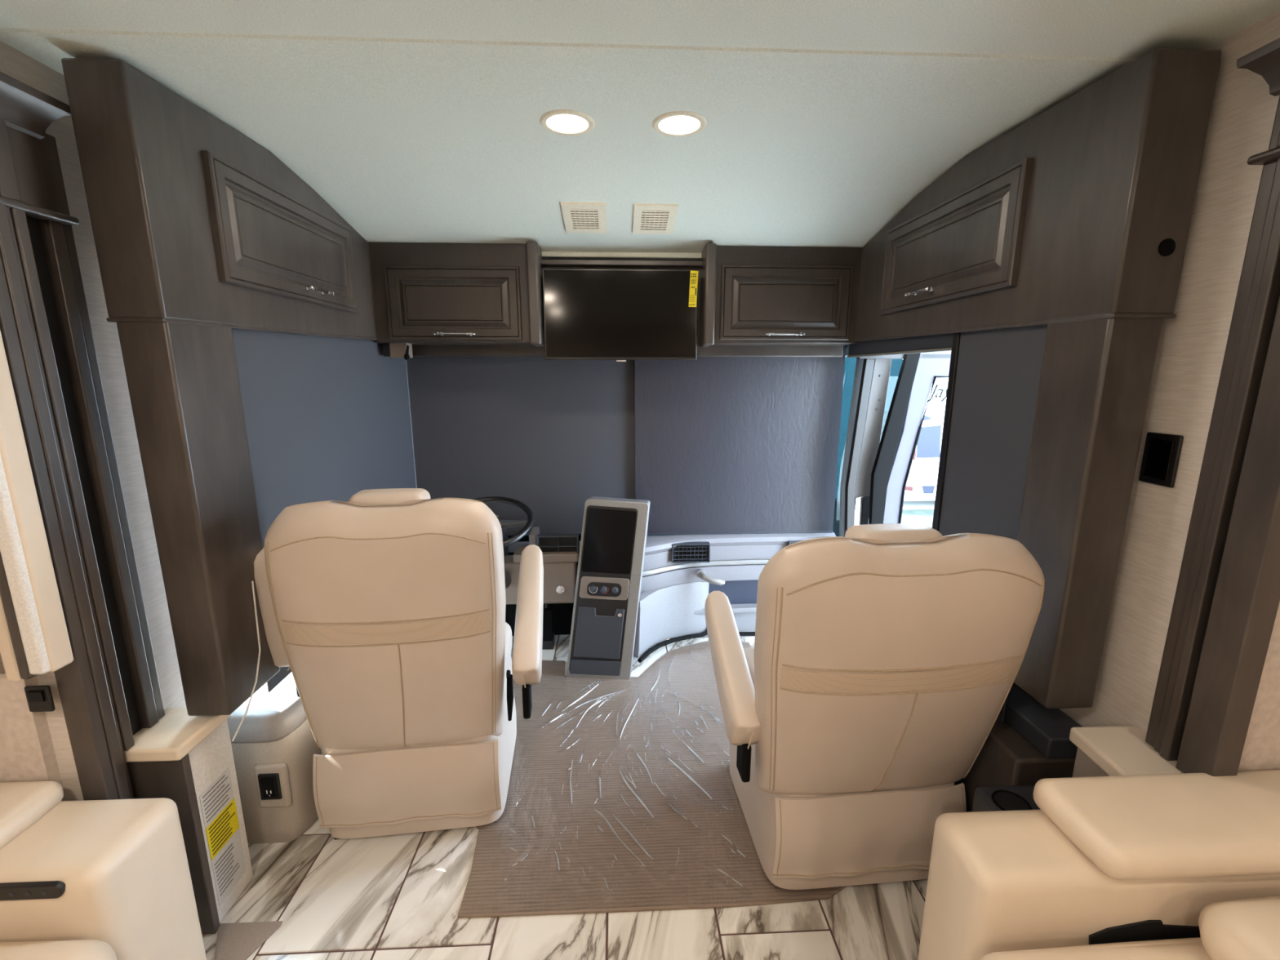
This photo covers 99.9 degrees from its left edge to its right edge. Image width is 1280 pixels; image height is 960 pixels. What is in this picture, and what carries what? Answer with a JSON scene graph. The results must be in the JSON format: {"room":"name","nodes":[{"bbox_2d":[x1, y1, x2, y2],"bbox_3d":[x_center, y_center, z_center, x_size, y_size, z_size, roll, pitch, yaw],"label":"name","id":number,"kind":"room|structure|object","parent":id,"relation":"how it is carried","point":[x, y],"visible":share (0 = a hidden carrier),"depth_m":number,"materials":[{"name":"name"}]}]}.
{"room":"vehicle interior","nodes":[
{"label":"vehicle interior","id":0,"kind":"room"},
{"bbox_2d":[0,673,66,800],"bbox_3d":[-1.623,0.557,-0.882,0.670,2.250,4.200,0,11,-2],"label":"wall","id":1,"kind":"structure","parent":0,"point":[27,752],"depth_m":1.24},
{"bbox_2d":[0,330,73,680],"bbox_3d":[-1.363,-0.144,1.052,0.211,1.166,0.070,0,11,-2],"label":"window valance","id":2,"kind":"object","parent":1,"relation":"in","point":[34,639],"depth_m":1.11,"materials":[{"name":"fabric"}]},
{"bbox_2d":[0,653,4,674],"bbox_3d":[-1.426,-0.148,1.069,0.087,1.163,0.030,0,11,-2],"label":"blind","id":3,"kind":"object","parent":2,"relation":"attached to","point":[2,668],"depth_m":1.17,"materials":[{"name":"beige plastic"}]},
{"bbox_2d":[24,684,55,711],"bbox_3d":[-1.351,0.493,1.208,0.052,0.064,0.014,0,11,-2],"label":"wall outlet","id":4,"kind":"object","parent":1,"relation":"attached to","point":[39,698],"visible":1,"depth_m":1.20,"materials":[{"name":"black plastic"}]},
{"bbox_2d":[0,40,186,800],"bbox_3d":[-1.393,-0.006,2.094,0.060,2.200,1.870,0,11,-2],"label":"wall","id":5,"kind":"structure","parent":0,"point":[15,64],"depth_m":1.34,"materials":[{"name":"paper"}]},
{"bbox_2d":[0,71,164,800],"bbox_3d":[-1.248,0.381,0.468,0.098,2.071,1.880,0,11,-2],"label":"trim","id":6,"kind":"structure","parent":5,"relation":"attached to","point":[110,691],"depth_m":1.22,"materials":[{"name":"brown wood"}]},
{"bbox_2d":[202,634,928,959],"bbox_3d":[0.077,1.458,0.368,4.062,0.003,6.150,0,11,-2],"label":"floor","id":7,"kind":"structure","parent":0,"point":[395,896],"depth_m":1.50,"materials":[{"name":"tile"}]},
{"bbox_2d":[0,781,206,959],"bbox_3d":[-1.452,1.054,0.824,0.949,0.580,0.974,0,11,-2],"label":"sofa","id":8,"kind":"object","parent":7,"relation":"on","point":[87,879],"visible":1,"depth_m":1.13,"materials":[{"name":"leather"}]},
{"bbox_2d":[0,781,63,848],"bbox_3d":[-1.622,0.736,1.136,0.617,0.077,0.217,0,11,-2],"label":"cushion","id":9,"kind":"object","parent":8,"relation":"on","point":[24,806],"depth_m":1.17,"materials":[{"name":"leather"}]},
{"bbox_2d":[0,939,116,959],"bbox_3d":[-1.448,1.062,0.712,0.947,0.276,0.749,0,11,-2],"label":"seat cushion","id":10,"kind":"object","parent":8,"relation":"on","point":[10,949],"depth_m":1.02,"materials":[{"name":"leather"}]},
{"bbox_2d":[126,720,253,934],"bbox_3d":[-1.241,0.957,1.494,0.158,0.543,0.172,0,11,-2],"label":"base cabinet","id":11,"kind":"object","parent":7,"relation":"on","point":[203,786],"visible":0.71,"depth_m":1.46,"materials":[{"name":"brown wood"}]},
{"bbox_2d":[124,706,230,762],"bbox_3d":[-1.241,0.673,1.432,0.171,0.036,0.184,0,11,-2],"label":"ledge shelf","id":12,"kind":"object","parent":11,"relation":"on","point":[175,735],"visible":0.67,"depth_m":1.40,"materials":[{"name":"beige plastic"}]},
{"bbox_2d":[202,774,230,822],"bbox_3d":[-1.169,0.876,1.487,0.001,0.078,0.095,0,11,-2],"label":"print","id":13,"kind":"object","parent":11,"relation":"on","point":[216,796],"depth_m":1.48,"materials":[{"name":"grey paper"}]},
{"bbox_2d":[208,802,235,854],"bbox_3d":[-1.168,0.975,1.506,0.001,0.083,0.095,0,11,-2],"label":"print","id":14,"kind":"object","parent":11,"relation":"attached to","point":[221,828],"depth_m":1.50},
{"bbox_2d":[214,843,239,895],"bbox_3d":[-1.168,1.098,1.524,0.001,0.103,0.081,0,11,-2],"label":"print","id":15,"kind":"object","parent":11,"relation":"attached to","point":[227,864],"depth_m":1.52,"materials":[{"name":"grey paper"}]},
{"bbox_2d":[213,920,282,959],"bbox_3d":[-1.078,1.243,1.429,0.174,0.003,0.133,0,11,-2],"label":"floor mat","id":16,"kind":"object","parent":7,"relation":"on","point":[236,940],"visible":1,"depth_m":1.45,"materials":[{"name":"brown carpet"}]},
{"bbox_2d":[226,672,321,844],"bbox_3d":[-1.230,0.880,2.089,0.256,0.463,0.844,0,11,-2],"label":"console","id":17,"kind":"object","parent":7,"relation":"on","point":[274,747],"visible":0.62,"depth_m":1.71,"materials":[{"name":"grey plastic"}]},
{"bbox_2d":[253,762,292,808],"bbox_3d":[-1.161,0.966,1.702,0.100,0.155,0.024,0,11,-2],"label":"outlet","id":18,"kind":"object","parent":17,"relation":"attached to","point":[272,781],"depth_m":1.69,"materials":[{"name":"plastic"}]},
{"bbox_2d":[253,488,543,839],"bbox_3d":[-0.754,0.570,1.887,0.827,1.149,0.686,-1,11,-7],"label":"seat","id":19,"kind":"object","parent":7,"relation":"on","point":[384,609],"visible":1,"depth_m":1.59,"materials":[{"name":"beige leather"}]},
{"bbox_2d":[348,488,430,504],"bbox_3d":[-0.771,0.129,1.674,0.228,0.200,0.118,-1,11,-7],"label":"pillow","id":20,"kind":"object","parent":19,"relation":"on","point":[391,495],"depth_m":1.62,"materials":[{"name":"beige leather"}]},
{"bbox_2d":[504,622,512,680],"bbox_3d":[-0.783,0.693,2.014,0.570,0.160,0.480,-1,11,-7],"label":"seat cushion","id":21,"kind":"object","parent":19,"relation":"on","point":[508,641],"depth_m":2.10,"materials":[{"name":"beige leather"}]},
{"bbox_2d":[542,603,555,649],"bbox_3d":[-0.518,0.705,2.999,0.070,0.453,0.170,0,11,-2],"label":"pedal","id":22,"kind":"object","parent":7,"relation":"on","point":[548,637],"visible":0.51,"depth_m":2.97,"materials":[{"name":"black plastic"}]},
{"bbox_2d":[566,496,649,679],"bbox_3d":[-0.160,0.529,2.754,0.433,0.894,0.350,0,11,-2],"label":"console","id":23,"kind":"object","parent":7,"relation":"on","point":[614,534],"visible":0.99,"depth_m":2.66,"materials":[{"name":"plastic"}]},
{"bbox_2d":[457,641,847,918],"bbox_3d":[-0.070,1.073,2.280,1.480,0.008,1.541,0,11,-2],"label":"floor mat","id":24,"kind":"object","parent":7,"relation":"on","point":[542,761],"visible":0.68,"depth_m":1.88,"materials":[{"name":"brown carpet"}]},
{"bbox_2d":[504,653,746,893],"bbox_3d":[-0.070,1.064,2.281,1.480,0.009,1.536,0,11,-2],"label":"plastic film","id":25,"kind":"object","parent":24,"relation":"on","point":[690,748],"visible":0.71,"depth_m":1.97,"materials":[{"name":"grey"}]},
{"bbox_2d":[502,527,835,662],"bbox_3d":[-0.028,0.593,2.931,2.250,0.700,0.481,0,11,-2],"label":"dashboard","id":26,"kind":"object","parent":7,"relation":"on","point":[680,572],"visible":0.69,"depth_m":2.94,"materials":[{"name":"plastic"}]},
{"bbox_2d":[471,496,533,588],"bbox_3d":[-0.694,0.385,2.569,0.429,0.606,0.698,0,11,-2],"label":"steering wheel","id":27,"kind":"object","parent":26,"relation":"attached to","point":[528,523],"visible":0.34,"depth_m":2.40,"materials":[{"name":"black plastic"}]},
{"bbox_2d":[537,533,578,553],"bbox_3d":[-0.417,0.337,2.751,0.210,0.116,0.042,0,11,-2],"label":"vent","id":28,"kind":"object","parent":26,"relation":"attached to","point":[547,543],"depth_m":2.75,"materials":[{"name":"grey plastic"}]},
{"bbox_2d":[671,541,710,563],"bbox_3d":[0.272,0.390,2.900,0.209,0.105,0.042,0,11,-2],"label":"air vent","id":29,"kind":"object","parent":26,"relation":"attached to","point":[682,552],"depth_m":2.89,"materials":[{"name":"grey plastic"}]},
{"bbox_2d":[786,540,802,546],"bbox_3d":[0.942,0.384,2.985,0.249,0.101,0.042,0,11,-2],"label":"air vent","id":30,"kind":"object","parent":26,"relation":"attached to","point":[788,542],"depth_m":2.97,"materials":[{"name":"grey plastic"}]},
{"bbox_2d":[704,523,1044,889],"bbox_3d":[0.630,0.624,1.669,0.805,1.128,0.765,-1,11,-5],"label":"seat","id":31,"kind":"object","parent":7,"relation":"on","point":[883,660],"visible":0.97,"depth_m":1.34,"materials":[{"name":"beige leather"}]},
{"bbox_2d":[743,648,755,689],"bbox_3d":[0.634,0.728,1.835,0.570,0.160,0.480,-1,11,-5],"label":"seat cushion","id":32,"kind":"object","parent":31,"relation":"on","point":[749,652],"depth_m":1.91,"materials":[{"name":"beige leather"}]},
{"bbox_2d":[844,523,942,542],"bbox_3d":[0.662,0.218,1.416,0.238,0.200,0.118,-1,11,-5],"label":"headrest cover","id":33,"kind":"object","parent":31,"relation":"on","point":[893,532],"depth_m":1.37,"materials":[{"name":"beige leather"}]},
{"bbox_2d":[954,682,1082,812],"bbox_3d":[1.028,0.897,1.754,0.332,0.560,0.880,0,11,-2],"label":"console","id":34,"kind":"object","parent":7,"relation":"on","point":[1032,744],"visible":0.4,"depth_m":1.46,"materials":[{"name":"grey plastic"}]},
{"bbox_2d":[991,790,1032,810],"bbox_3d":[0.934,0.836,1.355,0.086,0.054,0.086,0,11,-2],"label":"cup","id":35,"kind":"object","parent":34,"relation":"on","point":[1001,800],"depth_m":1.36,"materials":[{"name":"black plastic"}]},
{"bbox_2d":[1003,682,1082,758],"bbox_3d":[1.125,0.637,1.779,0.132,0.059,0.740,0,11,-2],"label":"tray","id":36,"kind":"object","parent":34,"relation":"on","point":[1045,731],"depth_m":1.49,"materials":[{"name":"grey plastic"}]},
{"bbox_2d":[1072,747,1109,777],"bbox_3d":[1.175,0.957,1.316,0.195,0.611,0.135,0,11,-2],"label":"base cabinet","id":37,"kind":"object","parent":7,"relation":"on","point":[1084,766],"visible":0.02,"depth_m":1.30,"materials":[{"name":"wood"}]},
{"bbox_2d":[1069,725,1182,776],"bbox_3d":[1.209,0.638,1.252,0.326,0.038,0.164,0,11,-2],"label":"ledge shelf","id":38,"kind":"object","parent":37,"relation":"on","point":[1117,750],"visible":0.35,"depth_m":1.24,"materials":[{"name":"beige stone"}]},
{"bbox_2d":[917,769,1279,959],"bbox_3d":[1.207,1.015,0.781,1.310,0.674,0.875,0,11,-2],"label":"sofa","id":39,"kind":"object","parent":7,"relation":"on","point":[1182,866],"visible":0.99,"depth_m":0.98,"materials":[{"name":"leather"}]},
{"bbox_2d":[980,937,1211,959],"bbox_3d":[1.079,0.929,0.656,1.043,0.200,0.670,0,11,-2],"label":"seat cushion","id":40,"kind":"object","parent":39,"relation":"on","point":[1096,948],"depth_m":0.91,"materials":[{"name":"leather"}]},
{"bbox_2d":[1033,769,1279,879],"bbox_3d":[1.329,0.658,1.053,1.037,0.080,0.210,0,11,-2],"label":"cushion","id":41,"kind":"object","parent":39,"relation":"on","point":[1182,826],"depth_m":1.00,"materials":[{"name":"leather"}]},
{"bbox_2d":[1198,895,1279,959],"bbox_3d":[1.168,0.811,0.634,0.479,0.160,0.664,0,11,-2],"label":"cushion","id":42,"kind":"object","parent":39,"relation":"on","point":[1243,929],"depth_m":0.87,"materials":[{"name":"leather"}]},
{"bbox_2d":[0,0,1279,261],"bbox_3d":[0.001,-0.674,-0.159,3.900,0.415,6.050,0,11,-2],"label":"ceiling","id":43,"kind":"structure","parent":0,"point":[415,121],"depth_m":1.30,"materials":[{"name":"paint"}]},
{"bbox_2d":[61,57,377,340],"bbox_3d":[-1.173,-0.752,1.766,0.180,0.554,1.166,0,11,-2],"label":"upper cabinet","id":44,"kind":"object","parent":43,"relation":"attached to","point":[194,220],"visible":0.97,"depth_m":1.36,"materials":[{"name":"brown wood"}]},
{"bbox_2d":[116,318,279,715],"bbox_3d":[-1.171,0.107,1.464,0.115,1.042,0.227,0,11,-2],"label":"wood panel","id":45,"kind":"object","parent":44,"relation":"attached to","point":[183,380],"visible":0.98,"depth_m":1.39,"materials":[{"name":"brown wood"}]},
{"bbox_2d":[231,581,261,741],"bbox_3d":[-1.100,0.496,1.489,0.004,0.392,0.167,0,11,-2],"label":"cord","id":46,"kind":"object","parent":45,"relation":"hanging from","point":[252,582],"visible":1,"depth_m":1.54,"materials":[{"name":"white plastic"}]},
{"bbox_2d":[231,328,416,692],"bbox_3d":[-1.174,-0.044,2.195,0.004,1.165,1.326,0,11,-2],"label":"window shade","id":47,"kind":"object","parent":44,"relation":"hanging from","point":[326,419],"visible":0.5,"depth_m":1.95,"materials":[{"name":"grey fabric"}]},
{"bbox_2d":[368,242,531,359],"bbox_3d":[-0.835,-0.793,2.432,0.698,0.491,0.252,0,11,-2],"label":"upper cabinet","id":48,"kind":"object","parent":43,"relation":"attached to","point":[424,293],"depth_m":2.34,"materials":[{"name":"brown wood"}]},
{"bbox_2d":[539,109,595,135],"bbox_3d":[-0.200,-0.982,1.479,0.152,0.009,0.152,0,11,-2],"label":"recessed light","id":49,"kind":"object","parent":43,"relation":"in","point":[559,122],"visible":1,"depth_m":1.47,"materials":[{"name":"beige plastic"}]},
{"bbox_2d":[546,114,587,132],"bbox_3d":[-0.200,-0.984,1.479,0.113,0.004,0.113,0,11,-2],"label":"diffuser","id":50,"kind":"object","parent":49,"relation":"attached to","point":[555,122],"depth_m":1.48,"materials":[{"name":"white plastic"}]},
{"bbox_2d":[560,202,606,233],"bbox_3d":[-0.216,-1.031,2.111,0.166,0.061,0.222,0,11,-2],"label":"ceiling vent","id":51,"kind":"object","parent":43,"relation":"in","point":[579,217],"visible":1,"depth_m":2.10,"materials":[{"name":"beige plastic"}]},
{"bbox_2d":[570,208,599,228],"bbox_3d":[-0.216,-1.027,2.111,0.106,0.037,0.155,0,11,-2],"label":"grille","id":52,"kind":"object","parent":51,"relation":"attached to","point":[580,218],"depth_m":2.11,"materials":[{"name":"beige plastic"}]},
{"bbox_2d":[525,241,716,352],"bbox_3d":[-0.079,-0.819,2.459,0.825,0.452,0.255,0,11,-2],"label":"surround","id":53,"kind":"object","parent":43,"relation":"attached to","point":[706,266],"visible":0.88,"depth_m":2.38,"materials":[{"name":"brown wood"}]},
{"bbox_2d":[542,268,697,361],"bbox_3d":[-0.087,-0.743,2.450,0.688,0.398,0.102,0,11,-2],"label":"television","id":54,"kind":"object","parent":53,"relation":"attached to","point":[618,314],"visible":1,"depth_m":2.40,"materials":[{"name":"black glass"}]},
{"bbox_2d":[690,273,696,288],"bbox_3d":[0.237,-0.884,2.385,0.024,0.062,0.001,0,11,-2],"label":"print","id":55,"kind":"object","parent":54,"relation":"attached to","point":[693,276],"depth_m":2.39},
{"bbox_2d":[542,251,701,260],"bbox_3d":[-0.078,-1.023,2.455,0.780,0.024,0.065,0,11,-2],"label":"trim","id":56,"kind":"structure","parent":53,"relation":"attached to","point":[545,255],"depth_m":2.43,"materials":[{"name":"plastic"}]},
{"bbox_2d":[412,344,843,356],"bbox_3d":[-0.061,-0.718,2.641,2.160,0.217,0.020,0,11,-2],"label":"overhead cabinet underside","id":57,"kind":"object","parent":53,"relation":"attached to","point":[420,350],"visible":0.21,"depth_m":2.66,"materials":[{"name":"brown wood"}]},
{"bbox_2d":[632,204,678,234],"bbox_3d":[0.057,-1.033,2.127,0.166,0.061,0.222,0,11,-2],"label":"ceiling vent","id":58,"kind":"object","parent":43,"relation":"in","point":[648,219],"visible":1,"depth_m":2.12,"materials":[{"name":"beige plastic"}]},
{"bbox_2d":[640,210,669,229],"bbox_3d":[0.057,-1.030,2.126,0.106,0.037,0.155,0,11,-2],"label":"grille","id":59,"kind":"object","parent":58,"relation":"attached to","point":[650,220],"depth_m":2.13,"materials":[{"name":"beige plastic"}]},
{"bbox_2d":[652,111,706,137],"bbox_3d":[0.109,-0.984,1.486,0.152,0.009,0.152,0,11,-2],"label":"recessed light","id":60,"kind":"object","parent":43,"relation":"in","point":[675,123],"visible":1,"depth_m":1.48,"materials":[{"name":"beige plastic"}]},
{"bbox_2d":[658,115,699,133],"bbox_3d":[0.109,-0.985,1.486,0.113,0.004,0.113,0,11,-2],"label":"diffuser","id":61,"kind":"object","parent":60,"relation":"attached to","point":[667,124],"depth_m":1.49,"materials":[{"name":"white plastic"}]},
{"bbox_2d":[713,245,862,346],"bbox_3d":[0.661,-0.843,2.490,0.687,0.416,0.252,0,11,-2],"label":"upper cabinet","id":62,"kind":"object","parent":43,"relation":"attached to","point":[765,295],"visible":0.86,"depth_m":2.40,"materials":[{"name":"brown wood"}]},
{"bbox_2d":[854,48,1222,342],"bbox_3d":[1.063,-0.757,1.785,0.197,0.551,1.327,0,11,-2],"label":"upper cabinet","id":63,"kind":"object","parent":43,"relation":"attached to","point":[1084,207],"visible":0.94,"depth_m":1.31,"materials":[{"name":"brown wood"}]},
{"bbox_2d":[846,333,959,357],"bbox_3d":[1.044,-0.546,2.166,0.056,0.079,0.856,0,11,-2],"label":"door shade cassette","id":64,"kind":"object","parent":63,"relation":"attached to","point":[935,343],"visible":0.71,"depth_m":2.09,"materials":[{"name":"grey plastic"}]},
{"bbox_2d":[932,324,1047,722],"bbox_3d":[1.055,0.221,1.694,0.028,1.410,0.428,0,11,-2],"label":"shade","id":65,"kind":"object","parent":63,"relation":"hanging from","point":[994,375],"visible":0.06,"depth_m":1.62,"materials":[{"name":"grey fabric"}]},
{"bbox_2d":[1013,313,1163,708],"bbox_3d":[1.104,0.090,1.379,0.125,0.984,0.186,0,11,-2],"label":"wood panel","id":66,"kind":"object","parent":63,"relation":"attached to","point":[1096,375],"visible":0.83,"depth_m":1.31,"materials":[{"name":"brown wood"}]},
{"bbox_2d":[508,345,847,552],"bbox_3d":[-0.135,-0.195,3.047,2.700,2.300,0.100,0,11,-2],"label":"wall","id":67,"kind":"structure","parent":0,"point":[512,548],"depth_m":3.12,"materials":[{"name":"plastic"}]},
{"bbox_2d":[507,355,902,542],"bbox_3d":[0.001,-0.196,3.026,2.930,1.110,0.008,0,11,-2],"label":"window","id":68,"kind":"structure","parent":67,"relation":"in","point":[850,362],"depth_m":3.04,"materials":[{"name":"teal glass"}]},
{"bbox_2d":[405,355,635,535],"bbox_3d":[-0.617,-0.222,2.869,1.210,1.076,0.012,0,11,-2],"label":"shade","id":69,"kind":"object","parent":68,"relation":"attached to","point":[550,437],"visible":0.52,"depth_m":2.86,"materials":[{"name":"grey fabric"}]},
{"bbox_2d":[635,345,845,535],"bbox_3d":[0.527,-0.228,2.889,1.107,1.074,0.012,0,11,-2],"label":"shade","id":70,"kind":"object","parent":68,"relation":"attached to","point":[724,445],"visible":0.81,"depth_m":2.89,"materials":[{"name":"grey fabric"}]},
{"bbox_2d":[845,9,1279,771],"bbox_3d":[1.632,0.349,0.169,0.730,2.250,6.050,0,11,-2],"label":"wall","id":71,"kind":"structure","parent":0,"point":[1192,344],"depth_m":1.18,"materials":[{"name":"paper"}]},
{"bbox_2d":[839,354,951,537],"bbox_3d":[1.290,0.085,2.795,0.480,1.470,0.130,0,11,-2],"label":"door frame","id":72,"kind":"structure","parent":71,"relation":"attached to","point":[872,374],"depth_m":2.72,"materials":[{"name":"metal"}]},
{"bbox_2d":[868,351,951,524],"bbox_3d":[1.551,0.077,2.744,0.774,1.441,0.050,0,11,-2],"label":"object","id":73,"kind":"structure","parent":71,"relation":"in","point":[917,376],"depth_m":2.66,"materials":[{"name":"white metal"}]},
{"bbox_2d":[1138,431,1183,488],"bbox_3d":[1.211,-0.048,1.252,0.010,0.120,0.082,0,11,-2],"label":"switch plate","id":74,"kind":"object","parent":71,"relation":"attached to","point":[1162,451],"visible":1,"depth_m":1.25,"materials":[{"name":"black plastic"}]},
{"bbox_2d":[1145,37,1279,776],"bbox_3d":[1.215,0.071,0.325,0.095,1.434,1.701,0,11,-2],"label":"trim","id":75,"kind":"structure","parent":71,"relation":"attached to","point":[1227,598],"depth_m":1.07,"materials":[{"name":"brown wood"}]},
{"label":"outside","id":76,"kind":"structure","parent":0,"visible":0},
{"bbox_2d":[902,500,934,509],"bbox_3d":[4.773,1.490,5.613,70.000,0.100,70.000,0,11,-2],"label":"ground","id":77,"kind":"structure","parent":76,"point":[921,504],"depth_m":10.45,"materials":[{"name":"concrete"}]},
{"bbox_2d":[901,509,933,528],"bbox_3d":[6.741,0.841,8.558,9.800,0.030,3.050,0,11,-2],"label":"grass verge","id":78,"kind":"structure","parent":77,"relation":"on","point":[925,517],"depth_m":9.44,"materials":[{"name":"white"}]},
{"bbox_2d":[903,377,948,501],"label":"window","id":79,"kind":"structure","parent":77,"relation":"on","point":[922,482],"depth_m":9.82,"materials":[{"name":"clear glass"}]},
{"bbox_2d":[905,486,913,491],"bbox_3d":[4.912,0.156,9.943,0.279,0.109,0.004,0,11,-2],"label":"marker light","id":80,"kind":"object","parent":79,"relation":"attached to","point":[907,488],"depth_m":9.95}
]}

